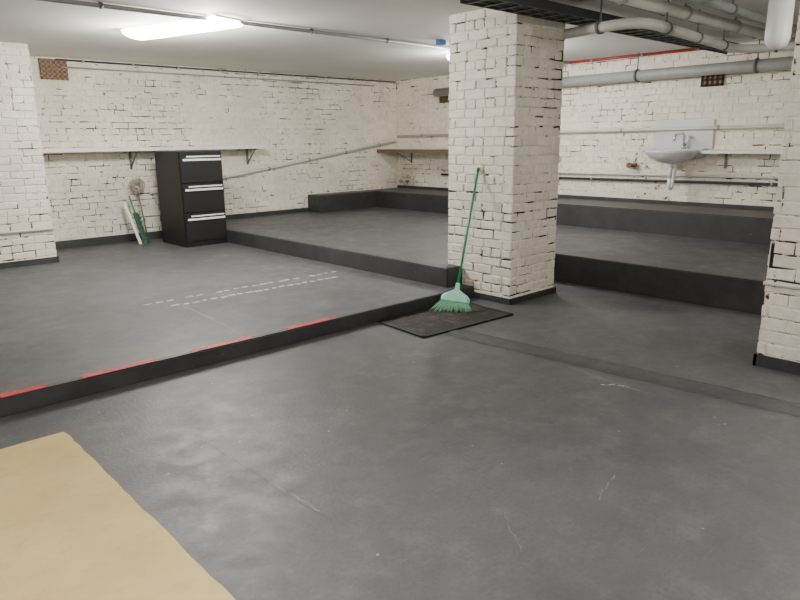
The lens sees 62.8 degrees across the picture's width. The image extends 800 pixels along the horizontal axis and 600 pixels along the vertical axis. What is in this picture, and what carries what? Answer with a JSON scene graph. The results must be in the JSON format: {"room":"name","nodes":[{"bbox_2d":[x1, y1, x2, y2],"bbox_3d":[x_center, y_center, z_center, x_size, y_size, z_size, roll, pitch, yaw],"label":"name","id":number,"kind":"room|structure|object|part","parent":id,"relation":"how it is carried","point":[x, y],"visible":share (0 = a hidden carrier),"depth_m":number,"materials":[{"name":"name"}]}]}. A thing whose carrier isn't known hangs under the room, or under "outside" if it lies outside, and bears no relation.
{"room":"basement","nodes":[
{"label":"basement","id":0,"kind":"room"},
{"bbox_2d":[29,56,397,241],"bbox_3d":[-4.285,-1.996,9.234,11.802,2.624,0.213,-13,18,-41],"label":"wall","id":1,"kind":"structure","parent":0,"point":[295,121],"depth_m":10.09,"materials":[{"name":"brick"}]},
{"bbox_2d":[38,58,68,79],"bbox_3d":[-4.535,-3.022,8.583,0.336,0.256,0.020,-13,18,-41],"label":"air vent","id":2,"kind":"object","parent":1,"relation":"in","point":[51,69],"visible":1,"depth_m":8.57,"materials":[{"name":"metal"}]},
{"bbox_2d":[55,231,162,249],"bbox_3d":[-4.105,-0.886,9.511,2.250,0.110,0.030,-13,18,-41],"label":"baseboard","id":3,"kind":"structure","parent":1,"relation":"attached to","point":[84,242],"depth_m":9.36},
{"bbox_2d":[43,145,265,168],"bbox_3d":[-3.531,-2.071,9.539,3.469,0.305,0.338,-13,18,-41],"label":"wall shelf","id":4,"kind":"object","parent":1,"relation":"attached to","point":[129,149],"visible":0.87,"depth_m":9.36,"materials":[{"name":"grey metal"}]},
{"bbox_2d":[61,66,374,85],"bbox_3d":[-2.474,-3.534,10.429,5.449,0.028,0.028,-13,18,-41],"label":"conduit","id":5,"kind":"object","parent":1,"relation":"attached to","point":[87,68],"visible":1,"depth_m":9.96,"materials":[{"name":"grey metal"}]},
{"bbox_2d":[56,59,395,82],"bbox_3d":[-2.296,-3.663,10.571,6.039,0.032,0.033,-13,18,-41],"label":"cable","id":6,"kind":"object","parent":1,"relation":"attached to","point":[82,61],"visible":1,"depth_m":10.04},
{"bbox_2d":[255,80,263,83],"bbox_3d":[-2.283,-3.530,10.614,0.140,0.060,0.050,-13,18,-41],"label":"junction box","id":7,"kind":"object","parent":1,"relation":"attached to","point":[256,81],"visible":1,"depth_m":10.59,"materials":[{"name":"white plastic"}]},
{"bbox_2d":[226,208,308,219],"bbox_3d":[-2.461,-1.424,10.958,2.250,0.070,0.030,-13,18,-41],"label":"baseboard","id":8,"kind":"structure","parent":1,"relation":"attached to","point":[277,212],"depth_m":11.12,"materials":[{"name":"grey paint"}]},
{"bbox_2d":[149,141,395,194],"bbox_3d":[-1.896,-2.335,11.241,4.946,0.732,0.067,-13,18,-41],"label":"pipe","id":9,"kind":"object","parent":1,"relation":"attached to","point":[391,142],"visible":0.8,"depth_m":11.36,"materials":[{"name":"grey metal"}]},
{"bbox_2d":[308,190,375,212],"bbox_3d":[-1.044,-1.807,11.993,1.320,0.310,0.360,-13,18,-41],"label":"trim","id":10,"kind":"structure","parent":1,"relation":"attached to","point":[349,200],"depth_m":11.77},
{"bbox_2d":[0,238,468,393],"bbox_3d":[-3.827,0.060,6.075,7.600,0.110,5.620,-13,18,-41],"label":"floor","id":11,"kind":"structure","parent":0,"point":[84,312],"depth_m":5.96,"materials":[{"name":"paint"}]},
{"bbox_2d":[0,42,58,268],"bbox_3d":[-4.855,-1.700,7.824,0.844,2.516,1.124,-13,18,-41],"label":"brick pier","id":12,"kind":"object","parent":11,"relation":"on","point":[27,238],"visible":1,"depth_m":7.58,"materials":[{"name":"white brick"}]},
{"bbox_3d":[-4.476,-0.794,7.629,0.830,0.032,0.032,-13,18,-41],"label":"rail","id":13,"kind":"part","parent":12,"relation":"part of","materials":[{"name":"white metal"}]},
{"bbox_3d":[-4.844,-0.516,8.116,0.844,0.070,1.078,-13,18,-41],"label":"skirting","id":14,"kind":"part","parent":12,"relation":"part of","materials":[{"name":"grey paint"}]},
{"bbox_2d":[122,202,141,243],"bbox_3d":[-3.819,-1.096,9.349,0.260,0.601,0.042,5,15,23],"label":"board offcut","id":15,"kind":"object","parent":11,"relation":"on","point":[124,203],"visible":1,"depth_m":9.34,"materials":[{"name":"white wood"}]},
{"bbox_2d":[128,196,149,242],"bbox_3d":[-3.745,-1.147,9.361,0.392,0.665,0.115,9,17,35],"label":"brush","id":16,"kind":"object","parent":11,"relation":"on","point":[137,218],"visible":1,"depth_m":9.37,"materials":[{"name":"green plastic"}]},
{"bbox_3d":[-3.837,-1.353,9.398,0.148,0.282,0.026,9,17,36],"label":"handle","id":17,"kind":"part","parent":16,"relation":"part of","materials":[{"name":"green plastic"}]},
{"bbox_2d":[128,178,149,242],"bbox_3d":[-3.706,-1.302,9.505,0.320,0.918,0.222,7,16,29],"label":"brush","id":18,"kind":"object","parent":11,"relation":"on","point":[132,185],"visible":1,"depth_m":9.48,"materials":[{"name":"beige plastic"}]},
{"bbox_2d":[154,151,227,247],"bbox_3d":[-2.951,-1.453,9.295,0.626,1.285,0.804,-13,18,-41],"label":"filing cabinet","id":19,"kind":"object","parent":11,"relation":"on","point":[190,183],"visible":1,"depth_m":9.03,"materials":[{"name":"black metal"}]},
{"bbox_3d":[-2.706,-1.804,8.932,0.606,0.386,0.020,-13,18,-41],"label":"drawer","id":20,"kind":"part","parent":19,"relation":"part of","materials":[{"name":"black metal"}]},
{"bbox_3d":[-2.688,-1.906,8.894,0.556,0.028,0.024,-13,18,-41],"label":"handle","id":21,"kind":"part","parent":19,"relation":"part of","materials":[{"name":"silver metal"}]},
{"bbox_3d":[-2.701,-1.417,9.026,0.606,0.386,0.020,-13,18,-41],"label":"drawer","id":22,"kind":"part","parent":19,"relation":"part of","materials":[{"name":"black metal"}]},
{"bbox_3d":[-2.683,-1.519,8.988,0.556,0.028,0.024,-13,18,-41],"label":"handle","id":23,"kind":"part","parent":19,"relation":"part of","materials":[{"name":"silver metal"}]},
{"bbox_3d":[-2.696,-1.030,9.120,0.606,0.386,0.020,-13,18,-41],"label":"drawer","id":24,"kind":"part","parent":19,"relation":"part of","materials":[{"name":"black metal"}]},
{"bbox_3d":[-2.678,-1.132,9.083,0.556,0.028,0.024,-13,18,-41],"label":"handle","id":25,"kind":"part","parent":19,"relation":"part of","materials":[{"name":"silver metal"}]},
{"bbox_2d":[179,303,240,333],"bbox_3d":[-1.585,0.140,5.383,0.123,0.001,1.286,-13,18,-41],"label":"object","id":26,"kind":"structure","parent":11,"relation":"on","point":[185,306],"depth_m":5.37,"materials":[{"name":"grey paint"}]},
{"bbox_2d":[0,285,473,417],"bbox_3d":[-1.989,0.541,3.988,7.370,0.114,0.060,-13,18,-41],"label":"step riser","id":27,"kind":"structure","parent":11,"relation":"attached to","point":[70,389],"depth_m":4.50,"materials":[{"name":"black concrete"}]},
{"bbox_2d":[0,383,47,397],"bbox_3d":[-2.192,0.526,3.815,0.243,0.002,0.078,-13,18,-41],"label":"strip","id":28,"kind":"object","parent":27,"relation":"on","point":[44,385],"visible":1,"depth_m":3.81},
{"bbox_2d":[81,358,158,377],"bbox_3d":[-1.784,0.431,4.183,0.465,0.002,0.078,-13,18,-41],"label":"strip","id":29,"kind":"object","parent":27,"relation":"on","point":[153,359],"visible":1,"depth_m":4.17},
{"bbox_2d":[192,336,251,351],"bbox_3d":[-1.262,0.310,4.654,0.452,0.002,0.080,-13,18,-41],"label":"strip","id":30,"kind":"object","parent":27,"relation":"on","point":[245,337],"visible":1,"depth_m":4.63,"materials":[{"name":"paint"}]},
{"bbox_2d":[286,317,335,328],"bbox_3d":[-0.697,0.178,5.164,0.451,0.002,0.080,-13,18,-41],"label":"strip","id":31,"kind":"object","parent":27,"relation":"on","point":[329,318],"visible":1,"depth_m":5.14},
{"bbox_2d":[0,280,799,599],"bbox_3d":[-0.072,0.369,5.023,11.600,0.111,12.340,-13,18,-41],"label":"floor","id":32,"kind":"structure","parent":0,"point":[416,463],"depth_m":3.19,"materials":[{"name":"paint"}]},
{"bbox_2d":[0,432,234,599],"bbox_3d":[-1.479,1.145,1.698,2.088,0.008,3.261,-13,18,-41],"label":"sheet","id":33,"kind":"object","parent":32,"relation":"on","point":[69,530],"visible":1,"depth_m":2.55,"materials":[{"name":"beige paper"}]},
{"bbox_2d":[201,440,330,518],"bbox_3d":[-0.659,0.812,3.042,0.047,0.001,1.066,-13,18,-41],"label":"floor crack","id":34,"kind":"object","parent":32,"relation":"on","point":[201,440],"depth_m":2.95,"materials":[{"name":"grey concrete"}]},
{"bbox_2d":[263,478,318,511],"bbox_3d":[-0.484,0.850,2.874,0.038,0.001,0.414,-13,18,-41],"label":"scratch","id":35,"kind":"object","parent":32,"relation":"on","point":[279,487],"depth_m":2.85},
{"bbox_2d":[378,302,512,338],"bbox_3d":[0.407,0.155,5.656,1.110,0.014,0.660,-13,18,-41],"label":"floor mat","id":36,"kind":"object","parent":32,"relation":"on","point":[426,323],"visible":0.85,"depth_m":5.59,"materials":[{"name":"rubber"}]},
{"bbox_2d":[430,167,479,312],"bbox_3d":[0.497,-0.564,5.968,0.389,1.238,0.640,2,14,11],"label":"broom","id":37,"kind":"object","parent":36,"relation":"on","point":[449,298],"visible":1,"depth_m":5.88,"materials":[{"name":"green plastic"}]},
{"bbox_3d":[0.619,-0.652,5.987,0.023,1.069,0.522,6,15,26],"label":"handle","id":38,"kind":"part","parent":37,"relation":"part of","materials":[{"name":"green plastic"}]},
{"bbox_2d":[599,475,615,499],"bbox_3d":[0.917,0.827,2.895,0.244,0.001,0.073,-13,18,-41],"label":"floor crack","id":39,"kind":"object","parent":32,"relation":"on","point":[614,475],"depth_m":2.89,"materials":[{"name":"grey concrete"}]},
{"bbox_2d":[584,372,655,395],"bbox_3d":[1.372,0.523,4.118,0.068,0.001,0.521,-13,18,-41],"label":"floor crack","id":40,"kind":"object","parent":32,"relation":"on","point":[584,372],"depth_m":4.10,"materials":[{"name":"grey concrete"}]},
{"bbox_2d":[444,334,799,417],"bbox_3d":[1.299,0.463,4.367,0.270,0.001,2.540,-13,18,-41],"label":"floor strip","id":41,"kind":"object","parent":32,"relation":"on","point":[685,390],"depth_m":4.23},
{"bbox_2d":[459,329,799,404],"bbox_3d":[1.430,0.427,4.510,0.260,0.001,2.536,-13,18,-41],"label":"floor strip","id":42,"kind":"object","parent":32,"relation":"on","point":[459,329],"depth_m":4.36,"materials":[{"name":"grey concrete"}]},
{"bbox_2d":[752,9,799,374],"bbox_3d":[2.806,-0.834,4.084,0.666,2.623,0.644,-13,18,-41],"label":"brick pier","id":43,"kind":"object","parent":32,"relation":"on","point":[778,348],"visible":1,"depth_m":4.17,"materials":[{"name":"white brick"}]},
{"bbox_3d":[2.830,0.398,4.391,0.644,0.080,0.644,-13,18,-41],"label":"skirting","id":44,"kind":"part","parent":43,"relation":"part of","materials":[{"name":"black paint"}]},
{"bbox_3d":[2.578,-0.062,4.052,0.028,0.028,0.610,-13,18,-41],"label":"rail","id":45,"kind":"part","parent":43,"relation":"part of","materials":[{"name":"white metal"}]},
{"bbox_2d":[0,0,799,80],"bbox_3d":[-0.106,-2.268,4.381,11.600,0.100,12.340,-13,18,-41],"label":"ceiling","id":46,"kind":"structure","parent":0,"point":[49,29],"depth_m":7.06,"materials":[{"name":"paint"}]},
{"bbox_2d":[121,15,242,39],"bbox_3d":[-2.121,-2.624,6.347,1.304,0.086,0.380,7,16,30],"label":"ceiling light","id":47,"kind":"object","parent":46,"relation":"attached to","point":[214,22],"visible":1,"depth_m":6.19,"materials":[{"name":"white plastic"}]},
{"bbox_2d":[38,0,569,63],"bbox_3d":[-1.287,-2.655,6.348,10.400,0.049,0.050,-13,18,-41],"label":"conduit","id":48,"kind":"object","parent":46,"relation":"attached to","point":[100,5],"visible":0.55,"depth_m":6.21,"materials":[{"name":"grey metal"}]},
{"bbox_2d":[436,39,445,45],"bbox_3d":[0.470,-2.964,7.541,0.100,0.054,0.080,-13,18,-41],"label":"junction box","id":49,"kind":"object","parent":46,"relation":"attached to","point":[441,42],"visible":1,"depth_m":7.51,"materials":[{"name":"blue plastic"}]},
{"bbox_2d":[460,0,738,53],"bbox_3d":[2.268,-2.610,6.211,4.782,0.159,0.256,-13,18,-41],"label":"cable tray","id":50,"kind":"object","parent":46,"relation":"hanging from","point":[541,9],"visible":0.55,"depth_m":5.34,"materials":[{"name":"grey metal"}]},
{"bbox_2d":[433,39,793,96],"bbox_3d":[4.280,-2.916,7.836,0.175,0.384,10.700,-13,18,-41],"label":"pipe","id":51,"kind":"object","parent":46,"relation":"hanging from","point":[780,63],"visible":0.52,"depth_m":8.49,"materials":[{"name":"grey metal"}]},
{"bbox_2d":[564,48,699,64],"bbox_3d":[2.806,-3.489,9.543,0.080,0.047,3.867,-13,18,-41],"label":"pipe","id":52,"kind":"object","parent":46,"relation":"attached to","point":[689,49],"visible":0.51,"depth_m":9.03,"materials":[{"name":"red metal"}]},
{"bbox_2d":[563,0,795,52],"bbox_3d":[2.833,-2.504,6.023,2.884,0.291,0.726,-8,16,-28],"label":"pipe","id":53,"kind":"object","parent":46,"relation":"hanging from","point":[666,27],"visible":0.93,"depth_m":5.53,"materials":[{"name":"grey metal"}]},
{"bbox_2d":[604,0,762,39],"bbox_3d":[2.927,-2.730,6.430,3.700,0.052,0.053,-13,18,-41],"label":"conduit","id":54,"kind":"object","parent":46,"relation":"attached to","point":[604,0],"visible":0.27,"depth_m":6.07,"materials":[{"name":"grey metal"}]},
{"bbox_2d":[608,0,794,41],"bbox_3d":[2.867,-2.583,6.028,4.368,0.140,0.126,-13,18,-41],"label":"pipe","id":55,"kind":"object","parent":46,"relation":"attached to","point":[684,13],"visible":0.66,"depth_m":5.74,"materials":[{"name":"grey metal"}]},
{"bbox_2d":[687,0,796,32],"bbox_3d":[3.197,-2.571,5.901,4.058,0.113,0.089,-13,18,-41],"label":"pipe","id":56,"kind":"object","parent":46,"relation":"attached to","point":[732,9],"visible":0.59,"depth_m":5.55,"materials":[{"name":"grey metal"}]},
{"bbox_2d":[764,0,794,49],"bbox_3d":[2.772,-2.091,4.776,0.230,0.505,0.230,-13,18,-41],"label":"pipe stub","id":57,"kind":"object","parent":46,"relation":"hanging from","point":[780,13],"visible":1,"depth_m":4.74,"materials":[{"name":"white plastic"}]},
{"bbox_2d":[226,207,770,280],"bbox_3d":[2.552,-0.426,7.348,4.420,0.290,12.340,-13,18,-41],"label":"platform","id":58,"kind":"object","parent":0,"point":[410,235],"visible":0.43,"depth_m":8.00,"materials":[{"name":"paint"}]},
{"bbox_2d":[227,229,451,287],"bbox_3d":[-1.396,-0.613,8.320,0.070,0.294,5.510,-13,18,-41],"label":"trim","id":59,"kind":"structure","parent":58,"relation":"attached to","point":[441,276],"depth_m":7.38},
{"bbox_2d":[446,266,461,286],"bbox_3d":[0.520,-0.178,6.430,0.210,0.294,0.060,-13,18,-41],"label":"trim","id":60,"kind":"structure","parent":58,"relation":"attached to","point":[455,269],"depth_m":6.40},
{"bbox_2d":[553,253,764,314],"bbox_3d":[3.835,0.154,4.886,0.070,0.294,6.890,-13,18,-41],"label":"step riser","id":61,"kind":"structure","parent":58,"relation":"attached to","point":[740,294],"depth_m":6.22,"materials":[{"name":"black concrete"}]},
{"bbox_2d":[448,8,564,304],"bbox_3d":[0.999,-1.354,6.315,0.744,2.625,0.814,-13,18,-41],"label":"brick pillar","id":62,"kind":"structure","parent":0,"point":[506,75],"depth_m":6.03,"materials":[{"name":"white brick"}]},
{"bbox_3d":[1.016,-0.108,6.619,0.744,0.055,0.814,-13,18,-41],"label":"skirting","id":63,"kind":"part","parent":62,"relation":"part of","materials":[{"name":"paint"}]},
{"bbox_2d":[397,41,793,206],"bbox_3d":[4.223,-1.951,8.592,0.213,2.623,12.344,-13,18,-41],"label":"wall","id":64,"kind":"structure","parent":0,"point":[748,98],"depth_m":9.19,"materials":[{"name":"brick"}]},
{"bbox_2d":[377,149,448,162],"bbox_3d":[0.883,-2.528,11.563,0.538,0.265,3.318,-13,18,-41],"label":"wall shelf","id":65,"kind":"object","parent":64,"relation":"attached to","point":[397,151],"visible":0.54,"depth_m":11.88,"materials":[{"name":"beige wood"}]},
{"bbox_2d":[439,96,448,102],"bbox_3d":[0.791,-3.671,11.763,0.020,0.246,0.220,-13,18,-41],"label":"air vent","id":66,"kind":"object","parent":64,"relation":"in","point":[442,99],"visible":0.41,"depth_m":11.77,"materials":[{"name":"brown metal"}]},
{"bbox_2d":[369,188,774,244],"bbox_3d":[3.844,-1.009,8.447,0.880,0.310,12.340,-13,18,-41],"label":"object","id":67,"kind":"structure","parent":64,"relation":"attached to","point":[726,224],"depth_m":8.60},
{"bbox_2d":[397,185,773,210],"bbox_3d":[4.154,-1.257,8.687,0.025,0.050,12.340,-13,18,-41],"label":"baseboard","id":68,"kind":"structure","parent":64,"relation":"attached to","point":[750,207],"depth_m":9.27,"materials":[{"name":"black paint"}]},
{"bbox_2d":[397,124,784,136],"bbox_3d":[4.104,-2.218,8.432,0.079,0.106,12.160,-13,18,-41],"label":"pipe","id":69,"kind":"object","parent":64,"relation":"attached to","point":[718,127],"visible":0.63,"depth_m":8.94,"materials":[{"name":"white metal"}]},
{"bbox_2d":[441,173,777,185],"bbox_3d":[4.175,-1.530,8.546,0.060,0.094,10.000,-13,18,-41],"label":"pipe","id":70,"kind":"object","parent":64,"relation":"attached to","point":[575,178],"visible":0.5,"depth_m":8.93,"materials":[{"name":"grey metal"}]},
{"bbox_2d":[441,169,778,179],"bbox_3d":[4.177,-1.608,8.529,0.052,0.090,10.000,-13,18,-41],"label":"pipe","id":71,"kind":"object","parent":64,"relation":"attached to","point":[591,173],"visible":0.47,"depth_m":8.92,"materials":[{"name":"white metal"}]},
{"bbox_2d":[626,162,637,167],"bbox_3d":[3.299,-1.926,9.353,0.140,0.080,0.140,-13,18,-41],"label":"valve","id":72,"kind":"object","parent":64,"relation":"attached to","point":[628,165],"visible":1,"depth_m":9.31,"materials":[{"name":"brown metal"}]},
{"bbox_2d":[645,119,714,189],"bbox_3d":[3.603,-1.912,8.671,0.600,0.914,0.785,-13,18,-41],"label":"basin","id":73,"kind":"object","parent":64,"relation":"attached to","point":[678,146],"visible":1,"depth_m":8.69,"materials":[{"name":"white ceramic"}]},
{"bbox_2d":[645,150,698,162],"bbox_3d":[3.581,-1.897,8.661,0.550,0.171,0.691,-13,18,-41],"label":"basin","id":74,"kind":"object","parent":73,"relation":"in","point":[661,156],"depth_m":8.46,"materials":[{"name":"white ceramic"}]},
{"bbox_2d":[673,132,689,148],"bbox_3d":[3.730,-2.101,8.650,0.263,0.220,0.143,-13,18,-41],"label":"tap","id":75,"kind":"object","parent":73,"relation":"on","point":[684,136],"depth_m":8.74,"materials":[{"name":"silver metal"}]},
{"bbox_2d":[655,119,714,148],"bbox_3d":[3.811,-2.223,8.798,0.020,0.376,0.785,-13,18,-41],"label":"backsplash","id":76,"kind":"structure","parent":64,"relation":"attached to","point":[699,139],"depth_m":8.76,"materials":[{"name":"white ceramic"}]},
{"bbox_2d":[700,74,724,86],"bbox_3d":[4.011,-2.830,8.411,0.020,0.163,0.286,-13,18,-41],"label":"air vent","id":77,"kind":"object","parent":64,"relation":"in","point":[710,80],"visible":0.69,"depth_m":8.40,"materials":[{"name":"brown metal"}]},
{"bbox_2d":[701,150,781,167],"bbox_3d":[4.673,-1.659,7.784,0.278,0.225,2.077,-13,18,-41],"label":"wall shelf","id":78,"kind":"object","parent":64,"relation":"attached to","point":[718,152],"visible":0.82,"depth_m":8.15,"materials":[{"name":"grey metal"}]}
]}

